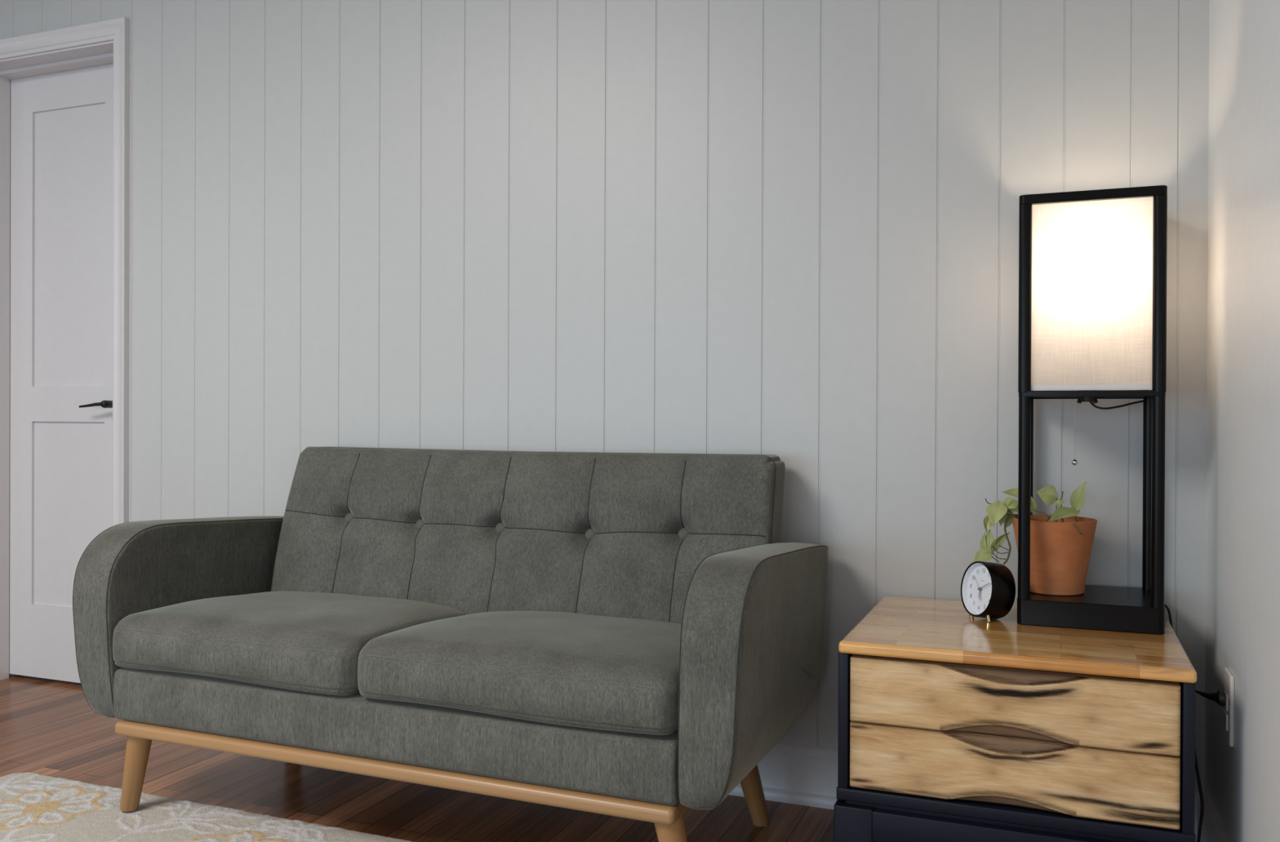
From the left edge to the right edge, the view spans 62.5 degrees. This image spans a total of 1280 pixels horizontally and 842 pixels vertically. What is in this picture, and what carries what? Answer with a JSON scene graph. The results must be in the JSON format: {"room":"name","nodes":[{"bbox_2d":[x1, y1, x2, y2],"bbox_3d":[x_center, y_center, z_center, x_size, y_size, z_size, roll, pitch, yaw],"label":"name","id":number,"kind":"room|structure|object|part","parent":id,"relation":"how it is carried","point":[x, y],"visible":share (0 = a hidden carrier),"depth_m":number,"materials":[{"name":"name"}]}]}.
{"room":"living room","nodes":[
{"label":"living room","id":0,"kind":"room"},
{"bbox_2d":[0,675,834,841],"bbox_3d":[-1.906,0.910,0.662,4.578,0.060,5.400,0,0,22],"label":"floor","id":1,"kind":"structure","parent":0,"point":[49,727],"depth_m":2.47,"materials":[{"name":"brown wood"}]},
{"bbox_2d":[0,772,413,841],"bbox_3d":[-1.050,0.873,1.344,1.835,0.015,2.000,0,0,22],"label":"rug","id":2,"kind":"object","parent":1,"relation":"on","point":[34,807],"visible":0.98,"depth_m":2.28,"materials":[{"name":"fabric"}]},
{"bbox_2d":[72,446,828,841],"bbox_3d":[-0.428,0.477,2.362,1.571,0.809,0.689,0,0,23],"label":"sofa","id":3,"kind":"object","parent":1,"relation":"on","point":[630,636],"visible":1,"depth_m":2.25,"materials":[{"name":"grey fabric"}]},
{"bbox_3d":[-1.113,0.766,2.326,0.086,0.190,0.053,0,0,23],"label":"leg","id":4,"kind":"part","parent":3,"relation":"part of","materials":[{"name":"brown wood"}]},
{"bbox_3d":[-1.087,0.448,2.641,0.140,0.422,0.673,0,0,23],"label":"arm","id":5,"kind":"part","parent":3,"relation":"part of","materials":[{"name":"grey fabric"}]},
{"bbox_2d":[112,591,466,695],"bbox_3d":[-0.774,0.478,2.415,0.658,0.130,0.518,0,0,23],"label":"seat cushion","id":6,"kind":"object","parent":3,"relation":"on","point":[252,642],"depth_m":2.24,"materials":[{"name":"grey fabric"}]},
{"bbox_3d":[-0.428,0.673,2.327,1.307,0.029,0.612,0,0,23],"label":"wooden rail","id":7,"kind":"part","parent":3,"relation":"part of","materials":[{"name":"brown wood"}]},
{"bbox_2d":[357,611,680,735],"bbox_3d":[-0.160,0.482,2.157,0.678,0.129,0.518,0,0,23],"label":"seat cushion","id":8,"kind":"object","parent":3,"relation":"on","point":[550,673],"depth_m":1.96,"materials":[{"name":"grey fabric"}]},
{"bbox_3d":[-0.318,0.296,2.556,1.328,0.446,0.246,0,0,23],"label":"backrest","id":9,"kind":"part","parent":3,"relation":"part of","materials":[{"name":"grey fabric"}]},
{"bbox_3d":[0.062,0.773,1.834,0.084,0.190,0.053,0,0,23],"label":"leg","id":10,"kind":"part","parent":3,"relation":"part of","materials":[{"name":"brown wood"}]},
{"bbox_3d":[0.242,0.455,2.083,0.120,0.422,0.673,0,0,23],"label":"arm","id":11,"kind":"part","parent":3,"relation":"part of","materials":[{"name":"grey fabric"}]},
{"bbox_3d":[0.235,0.779,2.297,0.104,0.209,0.053,0,0,-34],"label":"leg","id":12,"kind":"part","parent":3,"relation":"part of","materials":[{"name":"brown wood"}]},
{"bbox_2d":[833,595,1196,841],"bbox_3d":[0.706,0.638,2.004,0.574,0.495,0.525,0,0,22],"label":"nightstand","id":13,"kind":"object","parent":1,"relation":"on","point":[954,726],"visible":0.98,"depth_m":1.78,"materials":[{"name":"blue paint"}]},
{"bbox_3d":[0.386,0.782,1.886,0.068,0.206,0.068,0,0,22],"label":"leg","id":14,"kind":"part","parent":13,"relation":"part of","materials":[{"name":"blue paint"}]},
{"bbox_2d":[960,561,1015,622],"bbox_3d":[0.686,0.334,2.081,0.069,0.115,0.109,0,0,-15],"label":"alarm clock","id":15,"kind":"object","parent":13,"relation":"on","point":[988,589],"visible":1,"depth_m":2.06,"materials":[{"name":"black paint"}]},
{"bbox_3d":[0.618,0.592,1.781,0.522,0.114,0.026,0,0,22],"label":"drawer","id":16,"kind":"part","parent":13,"relation":"part of","materials":[{"name":"brown wood"}]},
{"bbox_3d":[0.619,0.476,1.780,0.522,0.113,0.026,0,0,22],"label":"drawer","id":17,"kind":"part","parent":13,"relation":"part of","materials":[{"name":"brown wood"}]},
{"bbox_2d":[1017,185,1225,706],"bbox_3d":[0.908,0.036,2.026,0.341,0.935,0.346,0,0,22],"label":"table lamp","id":18,"kind":"object","parent":13,"relation":"on","point":[1093,264],"visible":0.9,"depth_m":1.99,"materials":[{"name":"black paint"}]},
{"bbox_3d":[0.739,0.144,2.028,0.022,0.396,0.022,0,0,22],"label":"post","id":19,"kind":"part","parent":18,"relation":"part of","materials":[{"name":"black metal"}]},
{"bbox_3d":[0.740,-0.235,2.026,0.024,0.360,0.024,0,0,22],"label":"post","id":20,"kind":"part","parent":18,"relation":"part of","materials":[{"name":"black metal"}]},
{"bbox_3d":[0.819,0.144,2.229,0.022,0.396,0.022,0,0,22],"label":"post","id":21,"kind":"part","parent":18,"relation":"part of","materials":[{"name":"black metal"}]},
{"bbox_2d":[972,481,1097,595],"bbox_3d":[0.809,0.229,2.131,0.160,0.223,0.217,0,0,-44],"label":"potted plant","id":22,"kind":"object","parent":18,"relation":"on","point":[1061,542],"visible":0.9,"depth_m":2.06,"materials":[{"name":"green plant"}]},
{"bbox_3d":[0.759,0.238,2.125,0.056,0.102,0.012,0,0,-10],"label":"stem","id":23,"kind":"part","parent":22,"relation":"part of","materials":[{"name":"green plant"}]},
{"bbox_3d":[0.828,0.268,2.112,0.160,0.146,0.160,0,0,22],"label":"pot","id":24,"kind":"part","parent":22,"relation":"part of","materials":[{"name":"ceramic"}]},
{"bbox_3d":[0.865,0.015,2.099,0.002,0.123,0.002,0,0,22],"label":"pull chain","id":25,"kind":"part","parent":18,"relation":"part of","materials":[{"name":"silver metal"}]},
{"bbox_3d":[0.848,-0.237,1.985,0.224,0.358,0.001,0,0,22],"label":"shade panel","id":26,"kind":"part","parent":18,"relation":"part of","materials":[{"name":"white fabric"}]},
{"bbox_3d":[0.887,-0.052,2.085,0.254,0.012,0.239,0,0,22],"label":"frame","id":27,"kind":"part","parent":18,"relation":"part of","materials":[{"name":"black paint"}]},
{"bbox_3d":[0.888,-0.423,2.084,0.256,0.018,0.241,0,0,22],"label":"frame","id":28,"kind":"part","parent":18,"relation":"part of","materials":[{"name":"black paint"}]},
{"bbox_3d":[1.034,0.145,2.144,0.022,0.396,0.022,0,0,22],"label":"post","id":29,"kind":"part","parent":18,"relation":"part of","materials":[{"name":"black metal"}]},
{"bbox_3d":[0.954,0.145,1.943,0.022,0.396,0.022,0,0,22],"label":"post","id":30,"kind":"part","parent":18,"relation":"part of","materials":[{"name":"black metal"}]},
{"bbox_3d":[0.956,-0.234,1.941,0.024,0.360,0.024,0,0,22],"label":"post","id":31,"kind":"part","parent":18,"relation":"part of","materials":[{"name":"black metal"}]},
{"bbox_3d":[1.035,0.245,1.996,0.044,0.518,0.316,0,0,10],"label":"power cord","id":32,"kind":"part","parent":18,"relation":"part of","materials":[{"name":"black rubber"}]},
{"bbox_2d":[0,0,1208,792],"bbox_3d":[-0.958,-0.400,3.032,4.578,2.550,0.110,0,0,22],"label":"wall","id":33,"kind":"structure","parent":0,"point":[787,229],"depth_m":2.56,"materials":[{"name":"white paint"}]},
{"bbox_2d":[8,63,113,683],"bbox_3d":[-1.857,-0.150,3.442,0.609,2.014,0.102,0,0,22],"label":"door","id":34,"kind":"structure","parent":33,"relation":"in","point":[60,482],"depth_m":3.49,"materials":[{"name":"white paint"}]},
{"bbox_3d":[-1.718,-0.053,3.368,0.131,0.052,0.066,0,0,22],"label":"handle","id":35,"kind":"part","parent":34,"relation":"part of","materials":[{"name":"black metal"}]},
{"bbox_2d":[0,17,129,679],"bbox_3d":[-1.870,-0.177,3.410,0.737,2.093,0.182,0,0,22],"label":"trim","id":36,"kind":"structure","parent":33,"relation":"attached to","point":[103,42],"depth_m":3.29,"materials":[{"name":"white paint"}]},
{"bbox_2d":[728,741,1203,841],"bbox_3d":[-0.210,0.812,2.666,2.906,0.134,0.022,0,0,22],"label":"baseboard","id":37,"kind":"structure","parent":33,"relation":"attached to","point":[791,773],"depth_m":2.43,"materials":[{"name":"white paint"}]},
{"bbox_2d":[1204,0,1279,841],"bbox_3d":[0.257,-0.383,-0.248,0.100,2.550,5.310,0,0,22],"label":"wall","id":38,"kind":"structure","parent":0,"point":[1242,785],"depth_m":1.70,"materials":[{"name":"paint"}]},
{"bbox_2d":[1195,751,1204,841],"bbox_3d":[1.032,0.712,1.975,0.017,0.342,0.040,0,0,-32],"label":"cable","id":39,"kind":"object","parent":38,"relation":"hanging from","point":[1202,811],"visible":0.62,"depth_m":1.96,"materials":[{"name":"black plastic"}]},
{"bbox_2d":[1196,792,1223,841],"bbox_3d":[0.175,0.825,-0.272,0.022,0.134,5.200,0,0,22],"label":"baseboard","id":40,"kind":"structure","parent":38,"relation":"attached to","point":[1210,833],"depth_m":2.02,"materials":[{"name":"white paint"}]},
{"bbox_2d":[1223,667,1234,747],"bbox_3d":[1.012,0.491,1.816,0.010,0.120,0.074,0,0,22],"label":"wall outlet","id":41,"kind":"object","parent":38,"relation":"attached to","point":[1228,679],"visible":0.96,"depth_m":1.79,"materials":[{"name":"white plastic"}]},
{"bbox_2d":[1223,710,1227,731],"bbox_3d":[1.009,0.515,1.817,0.004,0.028,0.033,0,0,22],"label":"socket","id":42,"kind":"object","parent":41,"relation":"attached to","point":[1225,712],"depth_m":1.81,"materials":[{"name":"white plastic"}]},
{"bbox_2d":[1224,691,1227,711],"bbox_3d":[1.009,0.482,1.817,0.004,0.028,0.033,0,0,22],"label":"socket","id":43,"kind":"object","parent":41,"relation":"attached to","point":[1225,692],"depth_m":1.81,"materials":[{"name":"white plastic"}]}
]}

